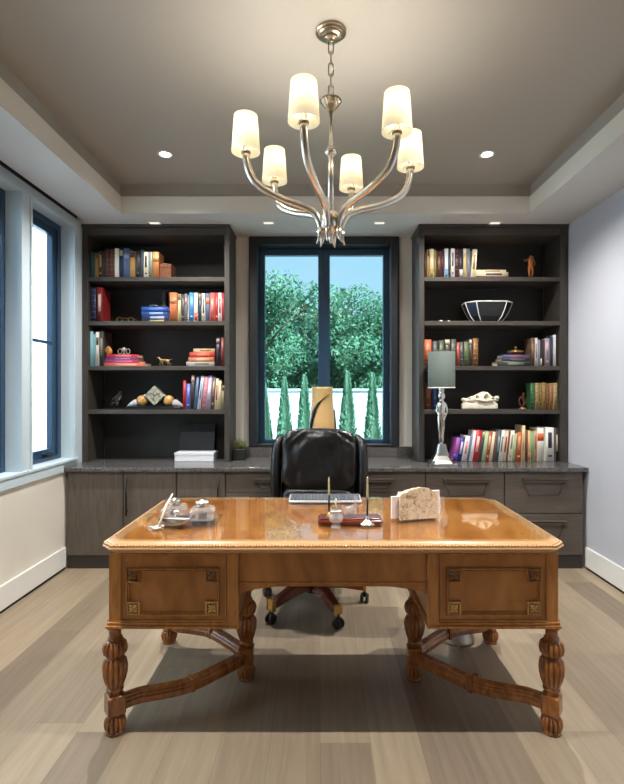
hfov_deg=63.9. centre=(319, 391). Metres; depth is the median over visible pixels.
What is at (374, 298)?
tree
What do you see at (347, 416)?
conifer
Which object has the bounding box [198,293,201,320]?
book
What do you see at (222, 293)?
book
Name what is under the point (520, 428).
book
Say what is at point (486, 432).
book
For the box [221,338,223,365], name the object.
book
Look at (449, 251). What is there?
book
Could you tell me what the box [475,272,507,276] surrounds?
book
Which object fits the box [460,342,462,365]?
book
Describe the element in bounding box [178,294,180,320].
book
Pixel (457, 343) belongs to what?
book
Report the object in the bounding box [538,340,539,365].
book
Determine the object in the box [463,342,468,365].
book
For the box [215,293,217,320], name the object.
book
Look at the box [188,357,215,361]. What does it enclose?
book
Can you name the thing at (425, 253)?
book
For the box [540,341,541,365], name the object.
book
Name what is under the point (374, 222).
recessed light
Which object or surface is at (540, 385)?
book
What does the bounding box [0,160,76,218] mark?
trim
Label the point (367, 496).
pen
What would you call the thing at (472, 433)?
book
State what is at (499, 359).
book
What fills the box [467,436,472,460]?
book
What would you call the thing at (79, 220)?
trim
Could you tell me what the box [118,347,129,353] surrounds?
ornament
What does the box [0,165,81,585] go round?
wall
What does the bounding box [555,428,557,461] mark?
book
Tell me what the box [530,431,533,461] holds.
book
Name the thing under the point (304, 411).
conifer
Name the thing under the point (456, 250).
book
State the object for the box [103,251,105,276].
book
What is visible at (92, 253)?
book
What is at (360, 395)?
fence
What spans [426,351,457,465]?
table lamp
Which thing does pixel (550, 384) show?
book
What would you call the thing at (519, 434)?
book
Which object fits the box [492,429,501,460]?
book
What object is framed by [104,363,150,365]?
book
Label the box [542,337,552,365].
book
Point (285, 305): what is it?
tree
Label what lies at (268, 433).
conifer
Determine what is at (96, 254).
book
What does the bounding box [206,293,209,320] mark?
book
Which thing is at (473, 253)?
book
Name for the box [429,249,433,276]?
book
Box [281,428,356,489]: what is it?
cushion
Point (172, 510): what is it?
cup
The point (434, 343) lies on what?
book
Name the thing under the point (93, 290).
book
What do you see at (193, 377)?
book
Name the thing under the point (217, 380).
book
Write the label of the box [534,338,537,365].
book
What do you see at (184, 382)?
book
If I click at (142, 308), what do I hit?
book
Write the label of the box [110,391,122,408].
figurine
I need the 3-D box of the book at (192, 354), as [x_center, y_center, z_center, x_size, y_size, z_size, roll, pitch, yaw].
[-1.011,-0.321,4.373,0.216,0.044,0.174,0,0,0]
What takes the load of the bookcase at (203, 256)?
on the countertop at (258, 458)
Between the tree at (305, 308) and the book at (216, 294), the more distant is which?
the tree at (305, 308)
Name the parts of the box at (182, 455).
lid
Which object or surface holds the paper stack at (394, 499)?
in the holder at (419, 502)
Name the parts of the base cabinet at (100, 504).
door, handle, door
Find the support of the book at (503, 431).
on the countertop at (258, 458)
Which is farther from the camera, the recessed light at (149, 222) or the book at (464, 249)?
the book at (464, 249)
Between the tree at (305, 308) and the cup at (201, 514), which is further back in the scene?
the tree at (305, 308)
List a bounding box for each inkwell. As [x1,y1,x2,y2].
[164,497,187,514]
[189,499,214,518]
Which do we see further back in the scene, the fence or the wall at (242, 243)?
the fence
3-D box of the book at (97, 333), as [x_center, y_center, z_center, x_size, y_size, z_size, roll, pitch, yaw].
[-1.911,-0.368,4.367,0.028,0.294,0.156,0,0,0]
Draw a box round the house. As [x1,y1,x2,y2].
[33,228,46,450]
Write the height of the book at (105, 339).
0.299 m
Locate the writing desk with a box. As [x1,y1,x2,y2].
[102,498,564,737]
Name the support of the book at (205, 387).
on the bookcase at (203, 256)
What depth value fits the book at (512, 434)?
4.28 m
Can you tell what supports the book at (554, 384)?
on the bookcase at (539, 309)
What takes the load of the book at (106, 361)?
on the book at (105, 364)
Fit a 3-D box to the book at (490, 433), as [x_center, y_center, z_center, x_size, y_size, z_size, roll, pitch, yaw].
[1.446,0.467,4.374,0.066,0.257,0.192,0,0,0]
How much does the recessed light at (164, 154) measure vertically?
0.008 m
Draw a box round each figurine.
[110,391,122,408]
[157,357,171,365]
[518,393,526,408]
[524,256,535,276]
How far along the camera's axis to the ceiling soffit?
3.99 m
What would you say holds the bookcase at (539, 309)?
on the countertop at (258, 458)
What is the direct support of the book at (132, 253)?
on the bookcase at (203, 256)
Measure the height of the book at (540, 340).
0.225 m
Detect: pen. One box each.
[149,493,172,528]
[328,477,329,511]
[366,477,368,515]
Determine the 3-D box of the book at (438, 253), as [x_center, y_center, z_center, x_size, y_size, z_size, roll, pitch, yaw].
[1.022,-1.093,4.368,0.035,0.227,0.162,0,0,0]
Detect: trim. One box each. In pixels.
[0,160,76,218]
[0,464,63,491]
[77,216,87,223]
[586,567,623,593]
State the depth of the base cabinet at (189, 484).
3.96 m
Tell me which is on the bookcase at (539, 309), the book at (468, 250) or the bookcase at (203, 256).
the book at (468, 250)
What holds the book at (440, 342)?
on the bookcase at (539, 309)
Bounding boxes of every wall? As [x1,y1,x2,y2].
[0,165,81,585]
[104,237,411,456]
[568,188,623,567]
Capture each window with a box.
[0,173,27,480]
[27,194,78,472]
[249,236,398,445]
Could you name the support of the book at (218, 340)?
on the bookcase at (203, 256)
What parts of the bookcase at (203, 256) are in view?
panel, panel, shelf, shelf, shelf, shelf, panel, panel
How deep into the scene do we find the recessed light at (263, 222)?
4.18 m
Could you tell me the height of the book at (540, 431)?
0.288 m
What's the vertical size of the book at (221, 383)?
0.250 m
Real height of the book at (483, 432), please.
0.263 m
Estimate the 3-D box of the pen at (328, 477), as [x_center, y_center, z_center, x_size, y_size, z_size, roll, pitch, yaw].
[0.041,0.470,2.285,0.011,0.162,0.011,0,0,0]
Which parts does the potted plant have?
pot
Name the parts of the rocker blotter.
plate, knob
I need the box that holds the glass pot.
[329,509,342,527]
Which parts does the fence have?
cap rail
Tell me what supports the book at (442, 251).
on the bookcase at (539, 309)
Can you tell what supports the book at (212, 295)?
on the bookcase at (203, 256)
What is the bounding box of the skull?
[461,391,498,408]
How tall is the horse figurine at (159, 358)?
0.083 m
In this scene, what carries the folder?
on the box at (182, 455)
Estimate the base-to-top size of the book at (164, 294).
0.288 m
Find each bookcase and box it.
[81,224,236,461]
[411,224,568,461]
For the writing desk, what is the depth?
2.03 m
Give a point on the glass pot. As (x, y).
(331, 510)
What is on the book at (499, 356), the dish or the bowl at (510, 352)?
the dish
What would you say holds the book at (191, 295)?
on the bookcase at (203, 256)
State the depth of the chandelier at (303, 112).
2.25 m
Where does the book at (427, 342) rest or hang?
on the bookcase at (539, 309)
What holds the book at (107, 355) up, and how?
on the book at (106, 358)
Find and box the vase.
[309,387,335,428]
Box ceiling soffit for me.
[0,77,623,214]
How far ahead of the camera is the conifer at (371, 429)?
9.92 m
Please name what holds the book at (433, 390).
on the bookcase at (539, 309)
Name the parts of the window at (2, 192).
frame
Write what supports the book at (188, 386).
on the bookcase at (203, 256)
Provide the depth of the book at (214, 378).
4.29 m
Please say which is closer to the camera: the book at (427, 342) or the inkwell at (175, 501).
the inkwell at (175, 501)
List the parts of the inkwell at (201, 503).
lid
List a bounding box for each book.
[90,331,95,365]
[91,252,94,276]
[91,288,96,320]
[93,335,95,365]
[95,253,98,276]
[96,332,98,365]
[97,287,109,320]
[99,251,102,276]
[99,331,111,365]
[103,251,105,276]
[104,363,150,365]
[105,357,142,360]
[105,360,144,362]
[106,249,109,276]
[106,354,143,358]
[110,249,114,276]
[115,248,119,276]
[119,250,122,276]
[123,248,131,276]
[130,251,134,276]
[135,251,140,276]
[141,250,145,276]
[141,307,169,311]
[141,311,169,314]
[141,319,169,320]
[142,315,169,319]
[144,252,148,276]
[149,252,152,276]
[153,252,163,276]
[162,292,167,306]
[170,292,177,320]
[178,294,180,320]
[181,294,184,320]
[183,381,190,409]
[185,294,187,320]
[186,362,215,365]
[186,383,190,409]
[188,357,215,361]
[189,292,193,320]
[190,352,215,357]
[190,374,199,409]
[193,349,215,351]
[194,293,197,320]
[194,376,200,409]
[197,375,208,408]
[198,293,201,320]
[202,293,205,320]
[202,376,208,409]
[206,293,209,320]
[206,375,216,409]
[210,293,214,320]
[211,376,219,409]
[214,378,222,408]
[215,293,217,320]
[216,338,220,365]
[217,380,223,409]
[218,293,221,320]
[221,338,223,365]
[221,385,223,409]
[222,293,223,320]
[424,252,426,276]
[424,339,431,365]
[424,382,430,409]
[426,250,429,276]
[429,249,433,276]
[431,388,436,409]
[432,341,437,350]
[434,250,435,276]
[436,251,440,276]
[438,340,443,350]
[441,250,443,276]
[444,248,447,276]
[444,339,449,350]
[448,250,450,276]
[449,436,460,460]
[450,248,454,276]
[450,339,455,365]
[455,249,458,276]
[455,435,464,460]
[456,342,459,365]
[459,249,462,276]
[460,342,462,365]
[460,434,469,460]
[463,248,466,276]
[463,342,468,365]
[464,339,471,365]
[467,249,469,276]
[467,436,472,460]
[468,429,476,460]
[470,249,476,276]
[471,429,481,461]
[472,338,477,365]
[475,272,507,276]
[476,270,505,271]
[476,276,509,276]
[476,429,485,460]
[481,430,488,460]
[485,430,492,461]
[486,430,495,461]
[490,429,497,460]
[492,361,530,365]
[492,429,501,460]
[495,358,530,360]
[497,355,529,358]
[498,429,504,460]
[502,429,508,460]
[504,429,514,461]
[506,431,510,460]
[512,433,516,460]
[515,424,524,461]
[515,431,521,461]
[524,338,533,365]
[525,430,527,461]
[526,383,534,409]
[527,430,530,461]
[529,427,543,461]
[530,430,536,461]
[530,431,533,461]
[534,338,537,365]
[535,383,538,409]
[537,426,553,461]
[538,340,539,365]
[539,383,545,409]
[539,384,541,409]
[540,338,549,365]
[540,340,543,365]
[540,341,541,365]
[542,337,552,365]
[544,428,544,461]
[546,335,555,365]
[546,383,548,409]
[547,426,555,461]
[549,383,552,409]
[553,383,556,409]
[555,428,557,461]
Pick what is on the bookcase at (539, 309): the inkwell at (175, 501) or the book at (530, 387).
the book at (530, 387)
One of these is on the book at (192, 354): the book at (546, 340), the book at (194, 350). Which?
the book at (194, 350)
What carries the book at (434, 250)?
on the bookcase at (539, 309)
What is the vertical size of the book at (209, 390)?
0.294 m
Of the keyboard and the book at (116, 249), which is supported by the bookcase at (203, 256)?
the book at (116, 249)
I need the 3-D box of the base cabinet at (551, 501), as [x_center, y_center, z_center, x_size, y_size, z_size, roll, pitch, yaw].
[1.772,1.014,4.255,0.621,0.771,0.669,0,0,0]
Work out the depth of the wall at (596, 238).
3.80 m
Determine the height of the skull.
0.152 m
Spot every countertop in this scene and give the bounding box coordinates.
[64,446,588,471]
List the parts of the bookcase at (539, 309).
panel, panel, panel, shelf, shelf, shelf, shelf, panel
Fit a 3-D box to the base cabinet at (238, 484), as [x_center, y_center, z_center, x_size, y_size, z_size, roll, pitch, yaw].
[-0.351,1.014,4.255,0.789,0.771,0.669,0,0,0]
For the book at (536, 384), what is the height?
0.228 m
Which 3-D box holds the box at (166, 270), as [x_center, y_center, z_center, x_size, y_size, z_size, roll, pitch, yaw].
[-1.327,-1.040,4.365,0.100,0.122,0.156,0,0,0]
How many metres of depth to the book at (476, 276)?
4.30 m
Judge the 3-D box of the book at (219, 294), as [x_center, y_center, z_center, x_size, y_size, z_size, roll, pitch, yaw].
[-0.859,-0.728,4.370,0.029,0.248,0.163,0,0,0]
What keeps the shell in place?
on the book at (107, 355)
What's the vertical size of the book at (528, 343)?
0.244 m
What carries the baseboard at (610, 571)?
attached to the wall at (596, 238)
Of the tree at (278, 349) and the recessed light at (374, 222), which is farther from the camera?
the tree at (278, 349)
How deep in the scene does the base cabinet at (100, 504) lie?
3.96 m
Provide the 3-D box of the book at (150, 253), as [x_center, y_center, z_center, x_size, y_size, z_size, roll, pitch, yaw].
[-1.455,-1.091,4.380,0.031,0.222,0.183,0,0,0]
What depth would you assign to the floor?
2.26 m
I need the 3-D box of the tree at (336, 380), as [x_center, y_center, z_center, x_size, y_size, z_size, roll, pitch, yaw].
[0.640,-1.204,18.965,5.092,5.927,4.700,0,0,8]
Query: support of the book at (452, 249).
on the bookcase at (539, 309)
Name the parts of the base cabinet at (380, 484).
pull, drawer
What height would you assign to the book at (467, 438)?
0.223 m
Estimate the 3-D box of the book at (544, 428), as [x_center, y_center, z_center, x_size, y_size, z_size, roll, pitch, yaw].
[1.923,0.454,4.358,0.011,0.282,0.156,0,0,0]
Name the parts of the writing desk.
corner post, leg, panel moulding, moulding, leg, beaded moulding, edge moulding, leg, moulding, panel moulding, leg, corner post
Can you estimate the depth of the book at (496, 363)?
4.29 m
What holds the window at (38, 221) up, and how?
in the wall at (33, 515)
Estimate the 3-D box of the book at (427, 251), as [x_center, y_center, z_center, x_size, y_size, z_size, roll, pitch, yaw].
[0.930,-1.101,4.385,0.020,0.243,0.190,0,0,0]
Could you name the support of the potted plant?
on the countertop at (258, 458)
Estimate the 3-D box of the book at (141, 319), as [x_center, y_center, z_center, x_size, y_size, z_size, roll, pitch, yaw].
[-1.415,-0.614,4.391,0.242,0.020,0.188,0,0,0]
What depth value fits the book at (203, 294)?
4.29 m
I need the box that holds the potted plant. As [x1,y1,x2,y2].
[233,438,245,459]
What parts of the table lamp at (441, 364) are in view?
lamp shade, stem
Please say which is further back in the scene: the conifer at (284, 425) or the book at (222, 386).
the conifer at (284, 425)
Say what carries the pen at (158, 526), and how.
on the writing desk
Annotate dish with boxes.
[507,346,523,354]
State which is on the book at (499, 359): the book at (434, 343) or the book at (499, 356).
the book at (499, 356)
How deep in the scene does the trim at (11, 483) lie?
3.47 m
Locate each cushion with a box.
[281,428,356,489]
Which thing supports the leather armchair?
on the floor
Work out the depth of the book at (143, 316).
4.30 m
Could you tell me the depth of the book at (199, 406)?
4.29 m
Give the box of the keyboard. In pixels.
[289,494,361,502]
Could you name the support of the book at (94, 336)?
on the bookcase at (203, 256)
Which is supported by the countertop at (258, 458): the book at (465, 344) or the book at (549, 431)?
the book at (549, 431)
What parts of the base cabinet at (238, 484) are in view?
drawer, pull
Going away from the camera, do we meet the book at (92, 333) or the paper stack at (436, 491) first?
the paper stack at (436, 491)
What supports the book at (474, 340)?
on the bookcase at (539, 309)
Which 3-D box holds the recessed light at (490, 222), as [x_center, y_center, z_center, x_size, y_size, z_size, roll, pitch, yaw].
[1.472,-1.421,4.205,0.104,0.006,0.060,0,0,0]
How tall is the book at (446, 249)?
0.251 m
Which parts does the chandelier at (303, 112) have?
lamp shade, lamp shade, arm, arm, lamp shade, arm, rod, chain, arm, lamp shade, arm, arm, lamp shade, lamp shade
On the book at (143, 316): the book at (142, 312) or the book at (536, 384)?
the book at (142, 312)
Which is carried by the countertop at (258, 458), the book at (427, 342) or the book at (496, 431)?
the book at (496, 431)
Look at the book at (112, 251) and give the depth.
4.29 m
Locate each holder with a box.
[359,516,374,526]
[397,487,437,520]
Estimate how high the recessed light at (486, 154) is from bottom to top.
0.008 m
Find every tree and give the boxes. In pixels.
[265,270,309,388]
[265,305,299,386]
[266,280,356,388]
[281,283,381,388]
[331,307,381,388]
[358,298,381,314]
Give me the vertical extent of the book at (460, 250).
0.244 m
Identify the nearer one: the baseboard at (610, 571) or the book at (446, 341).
the baseboard at (610, 571)
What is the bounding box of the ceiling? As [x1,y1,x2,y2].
[0,0,623,236]
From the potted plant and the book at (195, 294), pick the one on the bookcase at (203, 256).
the book at (195, 294)
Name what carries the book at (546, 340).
on the bookcase at (539, 309)
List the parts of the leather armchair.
leg, leg, leg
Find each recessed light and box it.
[147,221,160,223]
[157,150,172,157]
[262,221,274,223]
[373,221,385,223]
[479,150,494,157]
[488,221,501,223]
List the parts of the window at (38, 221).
sash, frame, crank handle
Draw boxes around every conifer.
[265,382,272,438]
[276,376,292,437]
[296,374,310,428]
[338,370,357,436]
[363,372,381,438]
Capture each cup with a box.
[170,509,178,514]
[198,511,206,518]
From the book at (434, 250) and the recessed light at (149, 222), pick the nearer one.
the recessed light at (149, 222)
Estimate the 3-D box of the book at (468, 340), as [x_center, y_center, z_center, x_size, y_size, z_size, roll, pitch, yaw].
[1.294,-0.338,4.364,0.027,0.234,0.150,0,0,0]
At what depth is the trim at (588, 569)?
3.70 m
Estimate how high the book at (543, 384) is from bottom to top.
0.232 m
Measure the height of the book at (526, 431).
0.265 m
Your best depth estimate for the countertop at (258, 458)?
4.11 m
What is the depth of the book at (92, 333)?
4.29 m
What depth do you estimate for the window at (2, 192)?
3.37 m
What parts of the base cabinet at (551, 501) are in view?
drawer, pull, pull, drawer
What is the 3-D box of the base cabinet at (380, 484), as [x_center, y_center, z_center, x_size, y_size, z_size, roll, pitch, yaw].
[0.439,1.014,4.255,0.787,0.771,0.669,0,0,0]
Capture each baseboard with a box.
[0,547,65,610]
[585,547,623,590]
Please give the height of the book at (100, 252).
0.231 m
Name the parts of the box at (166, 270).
lid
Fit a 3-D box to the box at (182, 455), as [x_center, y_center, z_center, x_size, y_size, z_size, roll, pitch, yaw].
[-1.078,0.558,4.375,0.339,0.076,0.196,0,0,0]
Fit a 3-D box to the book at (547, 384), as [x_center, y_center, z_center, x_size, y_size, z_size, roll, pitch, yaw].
[1.952,0.037,4.370,0.024,0.226,0.161,0,0,0]
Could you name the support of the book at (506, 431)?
on the countertop at (258, 458)
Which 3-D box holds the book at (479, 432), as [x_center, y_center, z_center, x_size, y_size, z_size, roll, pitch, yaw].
[1.347,0.459,4.354,0.089,0.273,0.158,0,0,0]
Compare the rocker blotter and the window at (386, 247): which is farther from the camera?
the window at (386, 247)
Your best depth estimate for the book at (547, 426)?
4.28 m
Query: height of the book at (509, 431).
0.262 m
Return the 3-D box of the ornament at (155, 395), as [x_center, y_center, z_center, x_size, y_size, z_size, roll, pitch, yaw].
[-1.431,0.048,4.350,0.502,0.206,0.090,0,0,0]
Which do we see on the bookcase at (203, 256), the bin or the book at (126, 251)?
the book at (126, 251)
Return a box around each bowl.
[461,300,512,320]
[507,351,523,354]
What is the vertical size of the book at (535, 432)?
0.262 m
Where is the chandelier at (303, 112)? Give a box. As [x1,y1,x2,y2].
[231,20,423,247]
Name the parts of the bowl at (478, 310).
navy panel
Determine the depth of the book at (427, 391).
4.29 m
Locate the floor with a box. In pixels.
[0,566,623,783]
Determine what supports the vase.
on the countertop at (258, 458)
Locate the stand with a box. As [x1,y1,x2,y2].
[318,512,382,523]
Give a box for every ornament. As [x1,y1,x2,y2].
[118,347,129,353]
[125,386,182,408]
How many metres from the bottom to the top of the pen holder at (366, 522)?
0.036 m
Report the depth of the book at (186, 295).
4.29 m
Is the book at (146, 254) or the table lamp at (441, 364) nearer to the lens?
the table lamp at (441, 364)
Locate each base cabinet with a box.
[67,472,176,567]
[177,472,225,497]
[226,472,281,497]
[368,472,424,497]
[425,472,503,504]
[504,472,582,567]
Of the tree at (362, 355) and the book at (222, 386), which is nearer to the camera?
the book at (222, 386)
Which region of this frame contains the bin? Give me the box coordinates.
[444,634,474,646]
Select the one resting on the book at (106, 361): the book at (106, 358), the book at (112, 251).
the book at (106, 358)
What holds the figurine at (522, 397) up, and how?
on the bookcase at (539, 309)
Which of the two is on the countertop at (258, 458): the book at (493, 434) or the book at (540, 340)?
the book at (493, 434)
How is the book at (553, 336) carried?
on the bookcase at (539, 309)
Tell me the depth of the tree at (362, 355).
15.75 m
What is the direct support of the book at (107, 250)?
on the bookcase at (203, 256)
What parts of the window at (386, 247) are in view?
sash, sash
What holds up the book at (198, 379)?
on the bookcase at (203, 256)
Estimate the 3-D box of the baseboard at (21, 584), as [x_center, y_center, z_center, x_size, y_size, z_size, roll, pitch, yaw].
[-2.016,1.302,0.877,0.018,0.155,6.155,0,0,0]
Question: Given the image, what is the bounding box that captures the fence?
[267,389,381,438]
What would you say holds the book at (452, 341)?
on the bookcase at (539, 309)
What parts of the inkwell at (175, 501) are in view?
lid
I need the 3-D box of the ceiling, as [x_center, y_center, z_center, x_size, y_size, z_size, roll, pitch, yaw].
[0.045,-1.613,1.200,4.140,0.375,6.800,0,0,0]
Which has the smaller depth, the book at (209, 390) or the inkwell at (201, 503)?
the inkwell at (201, 503)
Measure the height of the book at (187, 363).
0.040 m
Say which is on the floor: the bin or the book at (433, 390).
the bin
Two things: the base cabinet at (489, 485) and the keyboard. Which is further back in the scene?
the base cabinet at (489, 485)
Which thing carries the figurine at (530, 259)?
on the bookcase at (539, 309)
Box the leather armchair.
[262,428,368,629]
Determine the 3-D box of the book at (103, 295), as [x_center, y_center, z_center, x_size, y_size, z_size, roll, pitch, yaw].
[-1.891,-0.751,4.374,0.044,0.294,0.176,0,0,0]
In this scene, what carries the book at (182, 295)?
on the bookcase at (203, 256)
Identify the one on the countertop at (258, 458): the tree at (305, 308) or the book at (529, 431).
the book at (529, 431)
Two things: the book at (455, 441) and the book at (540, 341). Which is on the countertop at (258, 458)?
the book at (455, 441)
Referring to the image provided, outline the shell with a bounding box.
[105,346,112,353]
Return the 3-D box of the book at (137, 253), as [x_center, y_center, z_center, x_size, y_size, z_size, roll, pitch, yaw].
[-1.564,-1.095,4.360,0.041,0.231,0.147,0,0,0]
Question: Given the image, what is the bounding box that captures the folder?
[179,424,215,449]
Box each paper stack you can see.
[391,496,398,518]
[398,490,439,514]
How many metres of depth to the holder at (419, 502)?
2.31 m
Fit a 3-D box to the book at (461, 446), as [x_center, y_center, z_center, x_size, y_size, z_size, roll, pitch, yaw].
[1.208,0.489,4.370,0.071,0.214,0.186,0,0,0]
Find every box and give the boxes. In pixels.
[160,264,175,276]
[174,450,217,461]
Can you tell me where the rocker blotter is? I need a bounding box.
[158,510,194,525]
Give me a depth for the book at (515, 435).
4.28 m
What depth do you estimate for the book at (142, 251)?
4.29 m
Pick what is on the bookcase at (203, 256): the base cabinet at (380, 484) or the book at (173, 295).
the book at (173, 295)
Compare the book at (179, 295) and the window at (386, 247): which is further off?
the window at (386, 247)
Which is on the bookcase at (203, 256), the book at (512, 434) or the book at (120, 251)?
the book at (120, 251)
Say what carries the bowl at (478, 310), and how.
on the bookcase at (539, 309)
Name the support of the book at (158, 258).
on the bookcase at (203, 256)
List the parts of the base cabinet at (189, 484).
handle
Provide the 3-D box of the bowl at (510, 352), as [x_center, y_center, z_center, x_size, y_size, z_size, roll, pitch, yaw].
[1.705,-0.336,4.360,0.144,0.030,0.144,0,0,0]

